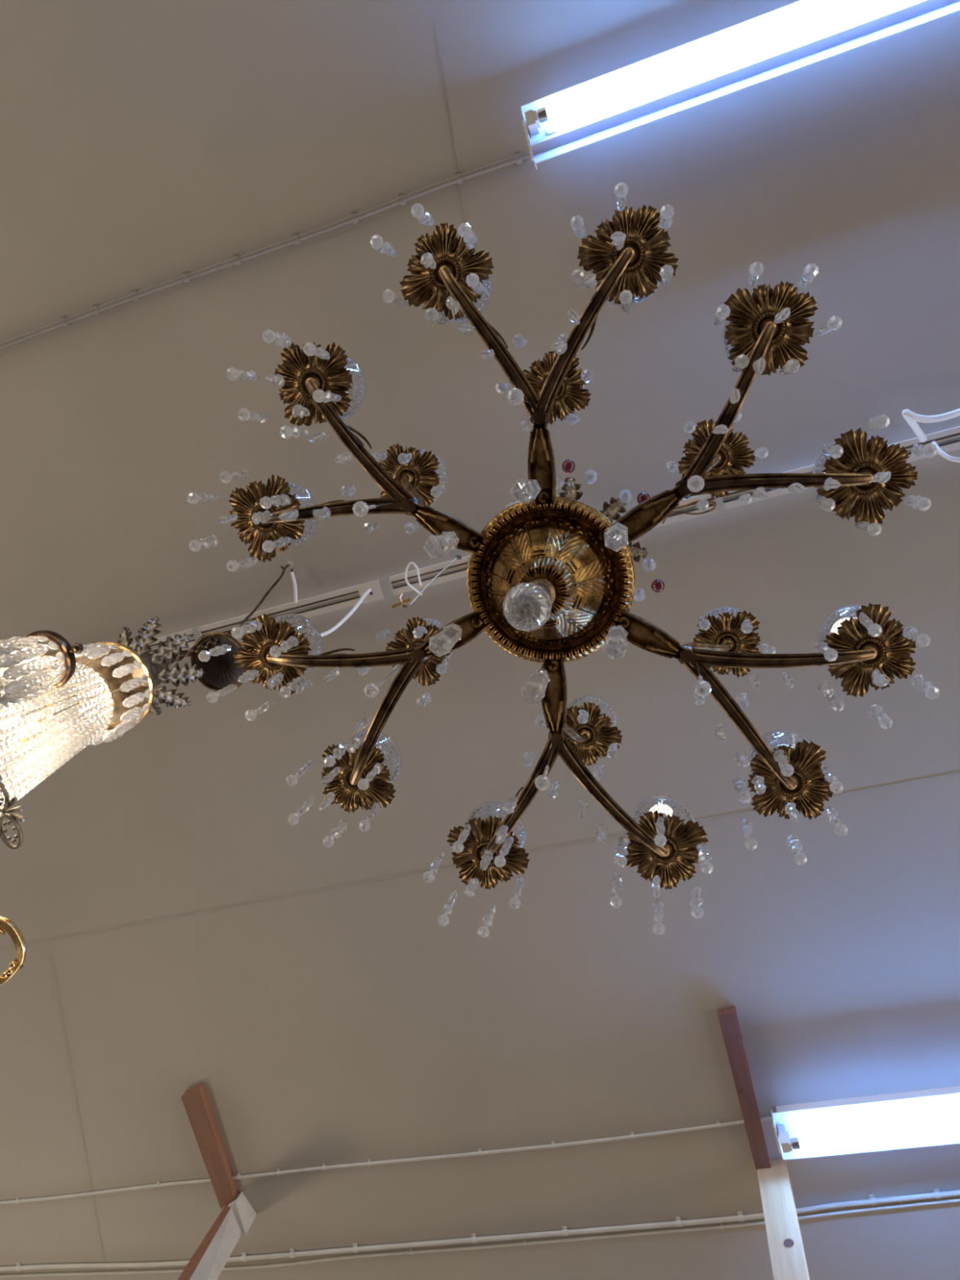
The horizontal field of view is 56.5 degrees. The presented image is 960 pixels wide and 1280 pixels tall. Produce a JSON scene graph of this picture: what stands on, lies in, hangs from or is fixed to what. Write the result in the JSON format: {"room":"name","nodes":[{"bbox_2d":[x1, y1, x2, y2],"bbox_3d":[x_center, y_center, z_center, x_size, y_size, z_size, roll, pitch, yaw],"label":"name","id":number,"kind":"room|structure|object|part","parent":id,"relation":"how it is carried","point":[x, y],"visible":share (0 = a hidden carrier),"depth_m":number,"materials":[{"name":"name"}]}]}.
{"room":"store","nodes":[
{"label":"store","id":0,"kind":"room"},
{"bbox_2d":[0,0,959,1279],"bbox_3d":[0.403,-0.454,2.167,15.000,0.100,15.000,-14,-81,13],"label":"ceiling","id":1,"kind":"structure","parent":0,"point":[144,144],"depth_m":2.30,"materials":[{"name":"paint"}]},
{"bbox_2d":[50,948,107,1279],"bbox_3d":[-1.268,1.562,2.847,0.002,0.001,1.267,-2,-79,11],"label":"trim","id":2,"kind":"structure","parent":1,"relation":"attached to","point":[51,948],"depth_m":2.83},
{"bbox_2d":[181,1082,239,1209],"bbox_3d":[-0.822,1.559,2.748,0.072,0.030,0.421,-14,-81,13],"label":"batten","id":3,"kind":"object","parent":1,"relation":"attached to","point":[196,1100],"visible":1,"depth_m":2.73,"materials":[{"name":"brown wood"}]},
{"bbox_2d":[177,1191,257,1279],"bbox_3d":[-0.781,1.808,2.574,0.103,0.449,0.098,0,-78,10],"label":"wooden post","id":4,"kind":"object","parent":1,"relation":"attached to","point":[235,1219],"visible":0.97,"depth_m":2.64,"materials":[{"name":"grey paint"}]},
{"bbox_2d":[0,150,528,349],"bbox_3d":[-0.725,-0.904,2.221,1.757,0.016,0.032,-14,-81,13],"label":"conduit","id":5,"kind":"object","parent":1,"relation":"attached to","point":[354,218],"visible":1,"depth_m":2.16,"materials":[{"name":"white plastic"}]},
{"bbox_2d":[237,560,293,627],"bbox_3d":[-0.531,-0.096,2.191,0.038,0.314,0.163,8,-77,9],"label":"rod","id":6,"kind":"object","parent":1,"relation":"hanging from","point":[289,563],"visible":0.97,"depth_m":2.20,"materials":[{"name":"brown metal"}]},
{"bbox_2d":[191,631,245,691],"bbox_3d":[-0.597,0.049,2.069,0.144,0.036,0.144,-14,-81,13],"label":"round canopy","id":7,"kind":"object","parent":6,"relation":"hanging from","point":[221,671],"visible":0.67,"depth_m":2.07,"materials":[{"name":"brown metal"}]},
{"bbox_2d":[0,1115,773,1204],"bbox_3d":[-0.485,1.599,2.703,2.722,0.010,0.027,-14,-81,13],"label":"cable","id":8,"kind":"object","parent":1,"relation":"attached to","point":[632,1135],"visible":0.97,"depth_m":2.64,"materials":[{"name":"white plastic"}]},
{"bbox_2d":[432,23,465,222],"bbox_3d":[-0.054,-1.079,2.068,0.002,0.001,0.637,-7,-80,12],"label":"trim","id":9,"kind":"structure","parent":1,"relation":"attached to","point":[433,24],"depth_m":2.05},
{"bbox_2d":[0,1187,959,1271],"bbox_3d":[-0.175,1.803,2.686,3.439,0.015,0.056,-13,-81,13],"label":"conduit","id":10,"kind":"object","parent":1,"relation":"attached to","point":[936,1194],"visible":0.93,"depth_m":2.62,"materials":[{"name":"white plastic"}]},
{"bbox_2d":[0,1197,959,1277],"bbox_3d":[-0.175,1.827,2.694,3.448,0.010,0.062,-14,-81,13],"label":"cable","id":11,"kind":"object","parent":1,"relation":"attached to","point":[900,1205],"visible":0.93,"depth_m":2.63,"materials":[{"name":"white plastic"}]},
{"bbox_2d":[0,772,959,949],"bbox_3d":[-0.558,0.730,2.541,4.564,0.001,0.006,-14,-81,13],"label":"trim","id":12,"kind":"structure","parent":1,"relation":"attached to","point":[956,773],"depth_m":2.46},
{"bbox_2d":[128,426,959,653],"bbox_3d":[0.139,-0.225,2.192,3.000,0.038,0.050,-14,-81,13],"label":"track","id":13,"kind":"object","parent":1,"relation":"attached to","point":[948,440],"visible":0.5,"depth_m":2.25,"materials":[{"name":"white metal"}]},
{"bbox_2d":[0,615,266,849],"bbox_3d":[-0.678,0.080,1.683,0.289,1.370,0.289,-14,-81,13],"label":"beaded chandelier","id":14,"kind":"object","parent":13,"relation":"hanging from","point":[111,685],"visible":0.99,"depth_m":1.43,"materials":[{"name":"glass"}]},
{"bbox_3d":[-0.715,0.122,1.352,0.026,0.046,0.025,-14,-81,13],"label":"bulb","id":15,"kind":"part","parent":14,"relation":"part of","materials":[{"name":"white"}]},
{"bbox_3d":[-0.746,0.144,1.466,0.026,0.046,0.025,-14,-81,13],"label":"bulb","id":16,"kind":"part","parent":14,"relation":"part of","materials":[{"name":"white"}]},
{"bbox_3d":[-0.718,0.093,1.458,0.021,0.097,0.183,31,-75,3],"label":"lamp arm","id":17,"kind":"part","parent":14,"relation":"part of","materials":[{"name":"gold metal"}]},
{"bbox_3d":[-0.630,0.013,1.394,0.022,0.017,0.017,-14,-81,13],"label":"knob","id":18,"kind":"part","parent":14,"relation":"part of","materials":[{"name":"brown metal"}]},
{"bbox_3d":[-0.706,0.006,1.778,0.051,0.023,0.092,-39,-122,15],"label":"crown","id":19,"kind":"part","parent":14,"relation":"part of","materials":[{"name":"grey metal"}]},
{"bbox_3d":[-0.655,-0.008,1.765,0.051,0.023,0.092,7,-112,9],"label":"crown","id":20,"kind":"part","parent":14,"relation":"part of","materials":[{"name":"grey metal"}]},
{"bbox_3d":[-0.666,0.128,1.796,0.051,0.023,0.092,7,-43,9],"label":"crown","id":21,"kind":"part","parent":14,"relation":"part of","materials":[{"name":"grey metal"}]},
{"bbox_3d":[-0.608,0.017,1.762,0.092,0.023,0.051,-41,-87,-19],"label":"crown","id":22,"kind":"part","parent":14,"relation":"part of","materials":[{"name":"grey metal"}]},
{"bbox_3d":[-0.616,0.114,1.783,0.051,0.023,0.092,-39,-53,15],"label":"crown","id":23,"kind":"part","parent":14,"relation":"part of","materials":[{"name":"grey metal"}]},
{"bbox_3d":[-0.592,0.068,1.769,0.092,0.023,0.051,-1,-76,-24],"label":"crown","id":24,"kind":"part","parent":14,"relation":"part of","materials":[{"name":"grey metal"}]},
{"bbox_3d":[-0.602,-0.006,2.096,0.017,0.513,0.017,-14,-81,13],"label":"chain","id":25,"kind":"part","parent":14,"relation":"part of","materials":[{"name":"brown metal"}]},
{"bbox_2d":[289,571,297,603],"bbox_3d":[-0.479,-0.136,2.308,0.016,0.019,0.081,-5,-79,11],"label":"cord","id":26,"kind":"object","parent":13,"relation":"hanging from","point":[292,575],"visible":1,"depth_m":2.30,"materials":[{"name":"white plastic"}]},
{"bbox_2d":[320,588,371,636],"bbox_3d":[-0.326,-0.062,2.178,0.025,0.228,0.112,41,-74,0],"label":"cord","id":27,"kind":"object","parent":13,"relation":"hanging from","point":[369,590],"visible":0.9,"depth_m":2.17,"materials":[{"name":"white plastic"}]},
{"bbox_3d":[-0.277,-0.123,2.278,0.061,0.012,0.050,-14,-81,13],"label":"plate","id":28,"kind":"part","parent":13,"relation":"part of","materials":[{"name":"white paint"}]},
{"bbox_2d":[404,561,422,595],"bbox_3d":[-0.159,-0.152,2.190,0.034,0.110,0.092,11,-77,8],"label":"cord","id":29,"kind":"object","parent":13,"relation":"hanging from","point":[411,562],"visible":0.95,"depth_m":2.15,"materials":[{"name":"white plastic"}]},
{"bbox_2d":[391,555,462,608],"bbox_3d":[-0.127,-0.140,2.123,0.034,0.166,0.170,46,-74,-1],"label":"cord","id":30,"kind":"object","parent":13,"relation":"hanging from","point":[457,557],"visible":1,"depth_m":2.10,"materials":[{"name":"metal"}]},
{"bbox_3d":[-0.182,-0.095,2.075,0.009,0.016,0.025,-15,-81,13],"label":"terminal stem","id":31,"kind":"part","parent":30,"relation":"part of","materials":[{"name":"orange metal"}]},
{"bbox_3d":[-0.114,-0.139,2.121,0.007,0.142,0.139,43,-74,0],"label":"rod","id":32,"kind":"part","parent":30,"relation":"part of","materials":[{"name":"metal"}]},
{"bbox_2d":[186,182,939,937],"bbox_3d":[0.151,-0.147,1.591,1.055,1.148,1.046,-14,-81,13],"label":"crystal chandelier","id":33,"kind":"object","parent":13,"relation":"hanging from","point":[551,578],"visible":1,"depth_m":1.28,"materials":[{"name":"gold metal"}]},
{"bbox_3d":[-0.111,-0.236,1.417,0.084,0.209,0.013,29,-75,3],"label":"arm","id":34,"kind":"part","parent":33,"relation":"part of","materials":[{"name":"gold metal"}]},
{"bbox_3d":[-0.045,-0.165,1.302,0.133,0.044,0.040,29,-75,3],"label":"arm","id":35,"kind":"part","parent":33,"relation":"part of","materials":[{"name":"gold metal"}]},
{"bbox_3d":[-0.039,-0.008,1.334,0.125,0.044,0.040,-29,-85,15],"label":"arm","id":36,"kind":"part","parent":33,"relation":"part of","materials":[{"name":"gold metal"}]},
{"bbox_3d":[0.088,-0.247,1.260,0.040,0.044,0.135,-2,-79,11],"label":"arm","id":37,"kind":"part","parent":33,"relation":"part of","materials":[{"name":"gold metal"}]},
{"bbox_3d":[0.093,-0.076,1.258,0.246,0.137,0.246,-14,-81,13],"label":"lamp shade","id":38,"kind":"part","parent":33,"relation":"part of","materials":[{"name":"gold metal"}]},
{"bbox_3d":[0.111,0.081,1.325,0.040,0.044,0.136,-2,-79,11],"label":"arm","id":39,"kind":"part","parent":33,"relation":"part of","materials":[{"name":"gold metal"}]},
{"bbox_3d":[0.168,-0.269,1.657,0.045,0.038,0.075,1,-70,10],"label":"crown","id":40,"kind":"part","parent":33,"relation":"part of","materials":[{"name":"grey metal"}]},
{"bbox_3d":[0.150,0.154,1.449,0.015,0.209,0.084,-21,-83,14],"label":"arm","id":41,"kind":"part","parent":33,"relation":"part of","materials":[{"name":"gold metal"}]},
{"bbox_3d":[0.243,-0.237,1.650,0.045,0.038,0.075,44,-66,-1],"label":"crown","id":42,"kind":"part","parent":33,"relation":"part of","materials":[{"name":"grey metal"}]},
{"bbox_3d":[0.276,-0.163,1.659,0.075,0.038,0.045,2,-78,19],"label":"crown","id":43,"kind":"part","parent":33,"relation":"part of","materials":[{"name":"grey metal"}]},
{"bbox_3d":[0.232,-0.174,1.249,0.133,0.044,0.040,-34,-86,15],"label":"arm","id":44,"kind":"part","parent":33,"relation":"part of","materials":[{"name":"gold metal"}]},
{"bbox_3d":[0.242,-0.007,1.282,0.125,0.044,0.040,28,-75,4],"label":"arm","id":45,"kind":"part","parent":33,"relation":"part of","materials":[{"name":"gold metal"}]},
{"bbox_3d":[0.352,0.013,1.382,0.095,0.209,0.013,22,-75,5],"label":"arm","id":46,"kind":"part","parent":33,"relation":"part of","materials":[{"name":"gold metal"}]},
{"bbox_3d":[0.329,-0.249,1.332,0.080,0.209,0.013,-34,-86,15],"label":"arm","id":47,"kind":"part","parent":33,"relation":"part of","materials":[{"name":"gold metal"}]},
{"bbox_2d":[662,499,715,524],"bbox_3d":[0.478,-0.300,2.060,0.125,0.025,0.034,-14,-81,13],"label":"wire loop","id":48,"kind":"object","parent":13,"relation":"hanging from","point":[697,500],"visible":0.87,"depth_m":2.05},
{"bbox_2d":[901,408,959,442],"bbox_3d":[1.032,-0.484,1.908,0.258,0.101,0.083,-14,-81,13],"label":"cord","id":49,"kind":"object","parent":13,"relation":"hanging from","point":[909,416],"visible":1,"depth_m":1.89,"materials":[{"name":"white plastic"}]},
{"bbox_2d":[930,440,959,462],"bbox_3d":[1.091,-0.413,1.935,0.200,0.055,0.060,-5,-79,12],"label":"cord","id":50,"kind":"object","parent":13,"relation":"hanging from","point":[940,451],"visible":0.9,"depth_m":1.94,"materials":[{"name":"white plastic"}]},
{"bbox_2d":[520,0,959,168],"bbox_3d":[0.818,-1.269,1.799,1.506,0.131,0.120,-14,-81,13],"label":"fluorescent light","id":51,"kind":"object","parent":1,"relation":"attached to","point":[802,33],"visible":1,"depth_m":1.85,"materials":[{"name":"white plastic"}]},
{"bbox_3d":[0.105,-1.095,1.951,0.006,0.036,0.120,-14,-81,13],"label":"plate","id":52,"kind":"part","parent":51,"relation":"part of","materials":[{"name":"white metal"}]},
{"bbox_2d":[716,1005,770,1169],"bbox_3d":[0.710,1.200,2.388,0.052,0.031,0.470,-14,-81,13],"label":"batten","id":53,"kind":"object","parent":1,"relation":"attached to","point":[727,1016],"visible":1,"depth_m":2.37,"materials":[{"name":"brown wood"}]},
{"bbox_2d":[770,1085,959,1159],"bbox_3d":[1.485,1.113,2.174,1.506,0.131,0.119,-14,-81,13],"label":"fluorescent light","id":54,"kind":"object","parent":1,"relation":"attached to","point":[930,1117],"visible":1,"depth_m":2.28,"materials":[{"name":"white"}]},
{"bbox_3d":[0.771,1.288,2.326,0.006,0.036,0.119,-14,-81,13],"label":"plate","id":55,"kind":"part","parent":54,"relation":"part of","materials":[{"name":"white metal"}]},
{"bbox_3d":[-0.277,0.312,-1.493,15.000,0.100,15.000,-14,-81,13],"label":"floor","id":56,"kind":"structure","parent":0,"visible":0},
{"bbox_2d":[0,915,26,986],"bbox_3d":[-0.985,0.669,0.089,0.280,2.550,0.280,-14,-81,13],"label":"lamp","id":57,"kind":"object","parent":56,"relation":"on","point":[7,926],"visible":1,"depth_m":1.24,"materials":[{"name":"gold metal"}]},
{"bbox_2d":[756,1158,809,1279],"bbox_3d":[0.467,1.816,0.656,0.078,3.699,0.062,-14,-81,13],"label":"timber post","id":58,"kind":"object","parent":56,"relation":"on","point":[788,1259],"visible":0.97,"depth_m":2.23,"materials":[{"name":"white wood"}]}
]}

